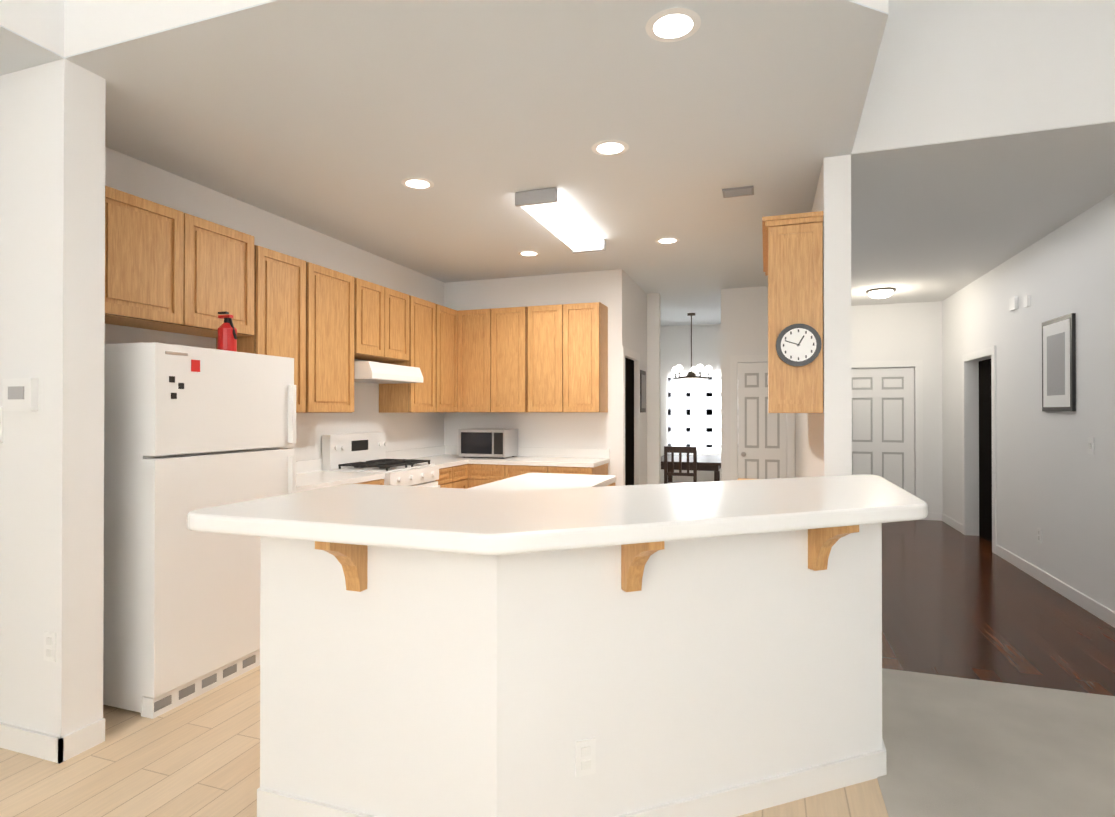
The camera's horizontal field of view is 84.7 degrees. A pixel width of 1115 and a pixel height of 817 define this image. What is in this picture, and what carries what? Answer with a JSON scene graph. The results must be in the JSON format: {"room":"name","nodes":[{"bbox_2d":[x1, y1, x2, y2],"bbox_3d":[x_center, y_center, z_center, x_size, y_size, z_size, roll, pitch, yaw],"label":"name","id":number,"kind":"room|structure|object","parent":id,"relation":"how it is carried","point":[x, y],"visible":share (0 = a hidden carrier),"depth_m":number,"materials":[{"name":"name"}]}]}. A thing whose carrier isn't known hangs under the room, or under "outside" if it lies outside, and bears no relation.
{"room":"kitchen","nodes":[
{"label":"kitchen","id":0,"kind":"room"},
{"bbox_2d":[0,0,63,56],"bbox_3d":[-2.914,-2.314,0.344,0.160,1.654,5.100,0,0,19],"label":"wall","id":1,"kind":"structure","parent":0,"point":[40,22],"depth_m":2.48,"materials":[{"name":"white paint"}]},
{"bbox_2d":[0,59,105,736],"bbox_3d":[-2.909,0.003,2.935,1.830,2.940,0.170,0,0,19],"label":"wall","id":2,"kind":"structure","parent":0,"point":[52,227],"depth_m":2.63,"materials":[{"name":"white paint"}]},
{"bbox_2d":[0,413,2,442],"bbox_3d":[-2.479,0.072,2.690,0.100,0.160,0.013,0,0,19],"label":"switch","id":3,"kind":"object","parent":2,"relation":"attached to","point":[1,414],"depth_m":2.68,"materials":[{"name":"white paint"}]},
{"bbox_2d":[0,378,37,412],"bbox_3d":[-2.303,-0.059,2.620,0.180,0.140,0.033,0,0,19],"label":"thermostat","id":4,"kind":"object","parent":2,"relation":"attached to","point":[20,394],"depth_m":2.60,"materials":[{"name":"white paint"}]},
{"bbox_2d":[0,722,75,763],"bbox_3d":[-2.843,1.422,2.818,1.664,0.100,0.034,0,0,19],"label":"baseboard","id":5,"kind":"structure","parent":2,"relation":"attached to","point":[42,744],"depth_m":2.58,"materials":[{"name":"white paint"}]},
{"bbox_2d":[44,631,56,661],"bbox_3d":[-2.133,1.001,2.569,0.070,0.120,0.009,0,0,19],"label":"outlet","id":6,"kind":"object","parent":2,"relation":"attached to","point":[50,640],"visible":1,"depth_m":2.56,"materials":[{"name":"white paint"}]},
{"bbox_2d":[105,147,443,460],"bbox_3d":[-1.339,0.025,7.085,0.120,2.940,8.700,0,0,19],"label":"wall","id":7,"kind":"structure","parent":0,"point":[149,182],"depth_m":4.90,"materials":[{"name":"white paint"}]},
{"bbox_2d":[105,186,256,341],"bbox_3d":[-2.296,-0.799,3.549,0.348,0.650,1.020,0,0,19],"label":"upper cabinet","id":8,"kind":"object","parent":7,"relation":"attached to","point":[167,269],"depth_m":3.45,"materials":[{"name":"brown wood"}]},
{"bbox_2d":[216,246,316,412],"bbox_3d":[-2.039,-0.520,4.300,0.348,1.100,0.530,0,0,19],"label":"upper cabinet","id":9,"kind":"object","parent":7,"relation":"attached to","point":[286,284],"depth_m":4.28,"materials":[{"name":"brown wood"}]},
{"bbox_2d":[317,265,356,412],"bbox_3d":[-1.900,-0.518,4.707,0.348,1.100,0.610,0,0,19],"label":"upper cabinet","id":10,"kind":"object","parent":7,"relation":"attached to","point":[336,291],"depth_m":4.73,"materials":[{"name":"brown wood"}]},
{"bbox_2d":[296,446,444,473],"bbox_3d":[-1.801,0.467,5.506,0.016,0.100,3.176,0,0,19],"label":"backsplash","id":11,"kind":"structure","parent":7,"relation":"attached to","point":[303,467],"depth_m":6.12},
{"bbox_2d":[357,278,412,361],"bbox_3d":[-1.669,-0.754,5.385,0.348,0.620,0.780,0,0,19],"label":"upper cabinet","id":12,"kind":"object","parent":7,"relation":"attached to","point":[384,314],"depth_m":5.34,"materials":[{"name":"brown wood"}]},
{"bbox_2d":[354,361,422,383],"bbox_3d":[-1.597,-0.307,5.358,0.500,0.145,0.772,0,0,19],"label":"range hood","id":13,"kind":"object","parent":7,"relation":"attached to","point":[373,372],"visible":0.81,"depth_m":5.14,"materials":[{"name":"white metal"}]},
{"bbox_2d":[379,296,432,412],"bbox_3d":[-1.450,-0.511,6.027,0.348,1.100,0.540,0,0,19],"label":"upper cabinet","id":14,"kind":"object","parent":7,"relation":"attached to","point":[397,397],"depth_m":5.85,"materials":[{"name":"brown wood"}]},
{"bbox_2d":[433,303,460,411],"bbox_3d":[-1.294,-0.509,6.394,0.406,1.100,0.535,0,0,19],"label":"upper cabinet","id":15,"kind":"object","parent":7,"relation":"attached to","point":[446,321],"depth_m":6.37,"materials":[{"name":"brown wood"}]},
{"bbox_2d":[0,666,888,816],"bbox_3d":[-0.809,1.505,4.202,5.080,0.050,14.200,0,0,19],"label":"floor","id":16,"kind":"structure","parent":0,"point":[198,756],"depth_m":2.46,"materials":[{"name":"brown wood"}]},
{"bbox_2d":[103,342,295,718],"bbox_3d":[-2.096,0.581,3.431,0.785,1.790,0.900,0,0,19],"label":"fridge","id":17,"kind":"object","parent":16,"relation":"on","point":[187,429],"visible":0.75,"depth_m":3.03,"materials":[{"name":"white metal"}]},
{"bbox_2d":[218,311,236,351],"bbox_3d":[-1.927,-0.441,3.580,0.132,0.252,0.100,0,0,19],"label":"fire extinguisher","id":18,"kind":"object","parent":17,"relation":"on","point":[227,335],"visible":0.94,"depth_m":3.55,"materials":[{"name":"red paint"}]},
{"bbox_2d":[296,482,344,491],"bbox_3d":[-1.929,1.016,4.195,0.618,0.928,0.618,0,0,19],"label":"base cabinet","id":19,"kind":"object","parent":16,"relation":"on","point":[318,487],"depth_m":4.15,"materials":[{"name":"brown wood"}]},
{"bbox_2d":[345,478,383,484],"bbox_3d":[-1.768,1.018,4.668,0.618,0.928,0.617,0,0,19],"label":"base cabinet","id":20,"kind":"object","parent":16,"relation":"on","point":[374,481],"depth_m":4.70,"materials":[{"name":"brown wood"}]},
{"bbox_2d":[296,470,384,489],"bbox_3d":[-1.845,0.531,4.432,0.626,0.040,1.117,0,0,19],"label":"countertop","id":21,"kind":"structure","parent":20,"relation":"on","point":[315,478],"depth_m":4.53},
{"bbox_2d":[322,432,439,487],"bbox_3d":[-1.490,0.853,5.324,0.704,1.265,0.789,0,0,19],"label":"range","id":22,"kind":"object","parent":16,"relation":"on","point":[358,452],"visible":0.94,"depth_m":5.23,"materials":[{"name":"white metal"}]},
{"bbox_2d":[377,470,456,487],"bbox_3d":[-1.352,1.025,5.887,0.618,0.928,0.388,0,0,19],"label":"base cabinet","id":23,"kind":"object","parent":16,"relation":"on","point":[447,478],"depth_m":5.84,"materials":[{"name":"brown wood"}]},
{"bbox_2d":[457,470,464,488],"bbox_3d":[-1.262,1.026,6.151,0.618,0.928,0.408,0,0,19],"label":"base cabinet","id":24,"kind":"object","parent":16,"relation":"on","point":[460,473],"depth_m":6.10,"materials":[{"name":"brown wood"}]},
{"bbox_2d":[465,470,512,488],"bbox_3d":[-0.677,1.028,6.440,0.631,0.928,0.675,0,0,19],"label":"base cabinet","id":25,"kind":"object","parent":16,"relation":"on","point":[473,478],"depth_m":6.18,"materials":[{"name":"brown wood"}]},
{"bbox_2d":[401,454,608,473],"bbox_3d":[-0.581,0.540,6.094,1.946,0.040,1.273,0,0,19],"label":"countertop","id":26,"kind":"structure","parent":25,"relation":"on","point":[507,465],"depth_m":6.07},
{"bbox_2d":[458,428,517,457],"bbox_3d":[-0.739,0.370,6.566,0.530,0.300,0.373,0,0,19],"label":"microwave","id":27,"kind":"object","parent":26,"relation":"on","point":[485,442],"visible":1,"depth_m":6.40,"materials":[{"name":"silver metal"}]},
{"bbox_2d":[257,478,886,816],"bbox_3d":[0.275,0.942,2.753,2.209,1.060,2.272,0,0,19],"label":"kitchen island","id":28,"kind":"object","parent":16,"relation":"on","point":[730,676],"visible":0.81,"depth_m":2.10,"materials":[{"name":"white paint"}]},
{"bbox_2d":[187,474,927,554],"bbox_3d":[0.222,0.381,2.663,2.450,0.060,2.141,0,0,19],"label":"countertop","id":29,"kind":"structure","parent":28,"relation":"on","point":[478,521],"depth_m":2.07,"materials":[{"name":"white laminate"}]},
{"bbox_2d":[581,462,608,474],"bbox_3d":[0.186,1.026,6.176,0.509,0.928,0.618,0,0,19],"label":"base cabinet","id":30,"kind":"object","parent":16,"relation":"on","point":[597,470],"depth_m":6.03,"materials":[{"name":"brown wood"}]},
{"bbox_2d":[600,481,615,486],"bbox_3d":[-0.100,1.015,4.148,0.704,0.928,1.290,0,0,19],"label":"kitchen island","id":31,"kind":"object","parent":16,"relation":"on","point":[610,483],"depth_m":4.49,"materials":[{"name":"brown wood"}]},
{"bbox_2d":[472,473,615,490],"bbox_3d":[-0.100,0.530,4.150,0.720,0.040,1.350,0,0,19],"label":"island countertop","id":32,"kind":"structure","parent":31,"relation":"on","point":[528,481],"depth_m":4.23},
{"bbox_2d":[664,446,696,483],"bbox_3d":[1.671,1.001,8.193,0.440,1.000,0.430,0,0,19],"label":"chair","id":33,"kind":"object","parent":16,"relation":"on","point":[672,450],"visible":0.44,"depth_m":8.00,"materials":[{"name":"brown wood"}]},
{"bbox_2d":[661,454,720,481],"bbox_3d":[2.018,1.126,9.209,1.000,0.760,1.500,0,0,19],"label":"dining table","id":34,"kind":"object","parent":16,"relation":"on","point":[708,462],"visible":0.38,"depth_m":8.58,"materials":[{"name":"brown wood"}]},
{"bbox_2d":[64,0,887,56],"bbox_3d":[-0.189,-2.299,3.051,3.250,1.654,2.124,0,0,19],"label":"wall","id":35,"kind":"structure","parent":0,"point":[90,24],"depth_m":2.45,"materials":[{"name":"white paint"}]},
{"bbox_2d":[461,306,532,411],"bbox_3d":[-0.628,-0.508,6.587,0.890,1.100,0.381,0,0,19],"label":"upper cabinet","id":36,"kind":"object","parent":0,"relation":"attached to","point":[497,343],"depth_m":6.43,"materials":[{"name":"brown wood"}]},
{"bbox_2d":[444,269,646,485],"bbox_3d":[-0.088,0.026,7.345,2.080,2.940,1.400,0,0,19],"label":"wall block","id":37,"kind":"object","parent":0,"point":[621,294],"visible":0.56,"depth_m":6.66,"materials":[{"name":"white paint"}]},
{"bbox_2d":[445,446,608,457],"bbox_3d":[-0.370,0.473,6.687,1.930,0.100,0.016,0,0,19],"label":"backsplash","id":38,"kind":"structure","parent":37,"relation":"attached to","point":[523,452],"depth_m":6.55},
{"bbox_2d":[622,346,639,485],"bbox_3d":[0.816,0.426,6.744,0.017,2.135,0.880,0,0,19],"label":"door frame","id":39,"kind":"structure","parent":37,"relation":"attached to","point":[627,352],"depth_m":6.61,"materials":[{"name":"white paint"}]},
{"bbox_2d":[640,370,645,411],"bbox_3d":[1.027,-0.203,7.357,0.022,0.500,0.300,0,0,19],"label":"picture","id":40,"kind":"object","parent":37,"relation":"attached to","point":[642,391],"visible":0.93,"depth_m":7.29,"materials":[{"name":"black plastic"}]},
{"bbox_2d":[0,0,1114,325],"bbox_3d":[0.122,-1.465,3.821,7.000,0.006,13.950,0,0,19],"label":"ceiling","id":41,"kind":"structure","parent":0,"point":[340,120],"depth_m":3.33,"materials":[{"name":"white paint"}]},
{"bbox_2d":[401,178,433,189],"bbox_3d":[-0.906,-1.468,3.966,0.210,0.028,0.210,0,0,19],"label":"recessed light","id":42,"kind":"object","parent":41,"relation":"in","point":[419,183],"visible":0.9,"depth_m":3.96,"materials":[{"name":"white paint"}]},
{"bbox_2d":[518,250,539,255],"bbox_3d":[-0.267,-1.458,5.713,0.210,0.028,0.210,0,0,19],"label":"recessed light","id":43,"kind":"object","parent":41,"relation":"in","point":[529,253],"visible":0.83,"depth_m":5.71,"materials":[{"name":"white paint"}]},
{"bbox_2d":[515,188,605,252],"bbox_3d":[0.064,-1.410,4.702,0.300,0.094,1.320,0,0,19],"label":"fluorescent ceiling light","id":44,"kind":"object","parent":41,"relation":"attached to","point":[553,211],"visible":1,"depth_m":4.46,"materials":[{"name":"white plastic"}]},
{"bbox_2d":[591,140,628,155],"bbox_3d":[0.295,-1.470,3.429,0.210,0.028,0.210,0,0,19],"label":"recessed light","id":45,"kind":"object","parent":41,"relation":"in","point":[608,147],"visible":0.94,"depth_m":3.42,"materials":[{"name":"white paint"}]},
{"bbox_2d":[655,237,679,243],"bbox_3d":[0.950,-1.460,5.287,0.210,0.028,0.210,0,0,19],"label":"recessed light","id":46,"kind":"object","parent":41,"relation":"in","point":[669,240],"visible":0.79,"depth_m":5.27,"materials":[{"name":"white paint"}]},
{"bbox_2d":[645,8,700,41],"bbox_3d":[0.443,-1.476,2.344,0.210,0.028,0.210,0,0,19],"label":"recessed light","id":47,"kind":"object","parent":41,"relation":"in","point":[673,23],"visible":0.98,"depth_m":2.33,"materials":[{"name":"white paint"}]},
{"bbox_2d":[672,313,711,379],"bbox_3d":[2.026,-0.928,9.240,0.604,1.009,0.582,0,0,19],"label":"chandelier","id":48,"kind":"object","parent":41,"relation":"hanging from","point":[691,374],"visible":1,"depth_m":9.17,"materials":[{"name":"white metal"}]},
{"bbox_2d":[722,186,753,197],"bbox_3d":[1.214,-1.452,4.109,0.200,0.015,0.150,0,0,19],"label":"ceiling vent","id":49,"kind":"object","parent":41,"relation":"in","point":[738,191],"visible":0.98,"depth_m":4.08,"materials":[{"name":"grey metal"}]},
{"bbox_2d":[866,288,895,298],"bbox_3d":[3.941,-1.408,7.457,0.320,0.126,0.320,0,0,19],"label":"light","id":50,"kind":"object","parent":41,"relation":"attached to","point":[878,293],"visible":0.96,"depth_m":7.37,"materials":[{"name":"white glass"}]},
{"bbox_2d":[533,302,607,411],"bbox_3d":[0.069,-0.509,6.369,0.850,1.100,0.343,0,0,19],"label":"upper cabinet","id":51,"kind":"object","parent":0,"relation":"attached to","point":[570,341],"depth_m":6.19,"materials":[{"name":"brown wood"}]},
{"bbox_2d":[647,286,794,483],"bbox_3d":[1.966,0.027,7.458,1.735,2.940,0.140,0,0,19],"label":"wall","id":52,"kind":"structure","parent":0,"point":[744,321],"depth_m":7.37,"materials":[{"name":"white paint"}]},
{"bbox_2d":[738,362,786,478],"bbox_3d":[2.422,0.471,7.245,0.543,2.034,0.095,0,0,19],"label":"kitchen door","id":53,"kind":"structure","parent":52,"relation":"in","point":[761,442],"depth_m":7.28,"materials":[{"name":"grey wood"}]},
{"bbox_2d":[730,355,794,480],"bbox_3d":[2.413,0.430,7.220,0.715,2.130,0.017,0,0,19],"label":"door frame","id":54,"kind":"structure","parent":52,"relation":"attached to","point":[737,358],"depth_m":7.31,"materials":[{"name":"white paint"}]},
{"bbox_2d":[661,324,786,483],"bbox_3d":[1.964,0.044,10.634,4.080,2.940,0.150,0,0,19],"label":"wall","id":55,"kind":"structure","parent":0,"point":[676,345],"depth_m":10.47,"materials":[{"name":"white paint"}]},
{"bbox_2d":[668,377,720,447],"bbox_3d":[2.590,0.063,10.425,1.500,1.300,0.080,0,0,19],"label":"dining room window","id":56,"kind":"structure","parent":55,"relation":"in","point":[694,413],"depth_m":10.50,"materials":[{"name":"white"}]},
{"bbox_2d":[795,154,851,477],"bbox_3d":[2.712,0.023,6.734,0.145,2.940,6.750,0,0,19],"label":"wall","id":57,"kind":"structure","parent":0,"point":[823,443],"depth_m":3.55,"materials":[{"name":"white paint"}]},
{"bbox_2d":[762,211,822,412],"bbox_3d":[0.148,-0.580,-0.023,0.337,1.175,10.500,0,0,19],"label":"upper cabinet","id":58,"kind":"object","parent":57,"relation":"attached to","point":[793,257],"visible":0.92,"depth_m":3.63,"materials":[{"name":"brown wood"}]},
{"bbox_2d":[776,324,821,365],"bbox_3d":[1.417,-0.373,3.599,0.250,0.250,0.035,0,0,19],"label":"clock","id":59,"kind":"object","parent":58,"relation":"attached to","point":[798,344],"visible":0.98,"depth_m":3.58,"materials":[{"name":"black plastic"}]},
{"bbox_2d":[851,301,942,512],"bbox_3d":[4.344,0.033,8.554,1.770,2.940,0.150,0,0,19],"label":"wall","id":60,"kind":"structure","parent":0,"point":[897,332],"depth_m":8.28,"materials":[{"name":"white paint"}]},
{"bbox_2d":[852,367,914,495],"bbox_3d":[4.425,0.467,8.463,0.908,2.054,0.095,0,0,19],"label":"front door","id":61,"kind":"structure","parent":60,"relation":"in","point":[883,422],"depth_m":8.45,"materials":[{"name":"grey wood"}]},
{"bbox_2d":[851,360,922,519],"bbox_3d":[4.416,0.425,8.437,1.090,2.155,0.017,0,0,19],"label":"door frame","id":62,"kind":"structure","parent":60,"relation":"attached to","point":[916,364],"depth_m":8.27,"materials":[{"name":"white paint"}]},
{"bbox_2d":[851,0,1114,152],"bbox_3d":[2.628,-2.298,3.303,1.920,1.654,0.180,0,0,19],"label":"wall","id":63,"kind":"structure","parent":0,"point":[947,70],"depth_m":3.31,"materials":[{"name":"white paint"}]},
{"bbox_2d":[877,668,1114,816],"bbox_3d":[1.430,1.479,-0.228,2.020,0.054,7.260,0,0,19],"label":"floor carpet","id":64,"kind":"object","parent":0,"point":[959,747],"visible":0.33,"depth_m":2.63,"materials":[{"name":"beige carpet"}]},
{"bbox_2d":[882,520,1114,695],"bbox_3d":[3.545,1.514,5.971,2.020,0.050,5.840,0,0,19],"label":"floor","id":65,"kind":"structure","parent":0,"point":[956,603],"depth_m":4.27,"materials":[{"name":"brown wood"}]},
{"bbox_2d":[942,193,1114,611],"bbox_3d":[3.248,-0.830,2.355,0.160,4.600,12.900,0,0,19],"label":"wall","id":66,"kind":"structure","parent":0,"point":[1055,482],"depth_m":5.26,"materials":[{"name":"white paint"}]},
{"bbox_2d":[940,513,961,532],"bbox_3d":[5.001,1.449,7.752,0.014,0.100,0.930,0,0,19],"label":"baseboard","id":67,"kind":"structure","parent":66,"relation":"attached to","point":[953,523],"depth_m":7.75,"materials":[{"name":"white paint"}]},
{"bbox_2d":[962,346,996,553],"bbox_3d":[4.670,0.426,6.792,0.017,2.135,1.100,0,0,19],"label":"door frame","id":68,"kind":"structure","parent":66,"relation":"attached to","point":[988,351],"depth_m":6.36,"materials":[{"name":"white paint"}]},
{"bbox_2d":[1009,296,1017,310],"bbox_3d":[4.320,-0.992,5.794,0.029,0.120,0.140,0,0,19],"label":"smoke detector","id":69,"kind":"object","parent":66,"relation":"attached to","point":[1013,303],"depth_m":5.76,"materials":[{"name":"white paint"}]},
{"bbox_2d":[1024,295,1030,307],"bbox_3d":[4.222,-0.963,5.500,0.024,0.100,0.080,0,0,19],"label":"smoke detector","id":70,"kind":"object","parent":66,"relation":"attached to","point":[1027,301],"depth_m":5.47,"materials":[{"name":"white paint"}]},
{"bbox_2d":[1037,528,1041,542],"bbox_3d":[4.158,1.095,5.278,0.010,0.120,0.080,0,0,19],"label":"outlet","id":71,"kind":"object","parent":66,"relation":"attached to","point":[1039,535],"visible":1,"depth_m":5.27,"materials":[{"name":"white paint"}]},
{"bbox_2d":[996,544,1114,627],"bbox_3d":[2.788,1.414,1.264,0.014,0.100,10.560,0,0,19],"label":"baseboard","id":72,"kind":"structure","parent":66,"relation":"attached to","point":[1092,606],"depth_m":4.87,"materials":[{"name":"white paint"}]},
{"bbox_2d":[1042,313,1075,410],"bbox_3d":[4.022,-0.351,4.920,0.028,0.750,0.540,0,0,19],"label":"picture frame","id":73,"kind":"object","parent":66,"relation":"attached to","point":[1058,363],"visible":1,"depth_m":4.86,"materials":[{"name":"black plastic"}]},
{"bbox_2d":[1088,437,1093,453],"bbox_3d":[3.869,0.271,4.441,0.013,0.120,0.080,0,0,19],"label":"light switch","id":74,"kind":"object","parent":66,"relation":"attached to","point":[1090,445],"visible":0.96,"depth_m":4.43,"materials":[{"name":"white paint"}]}
]}

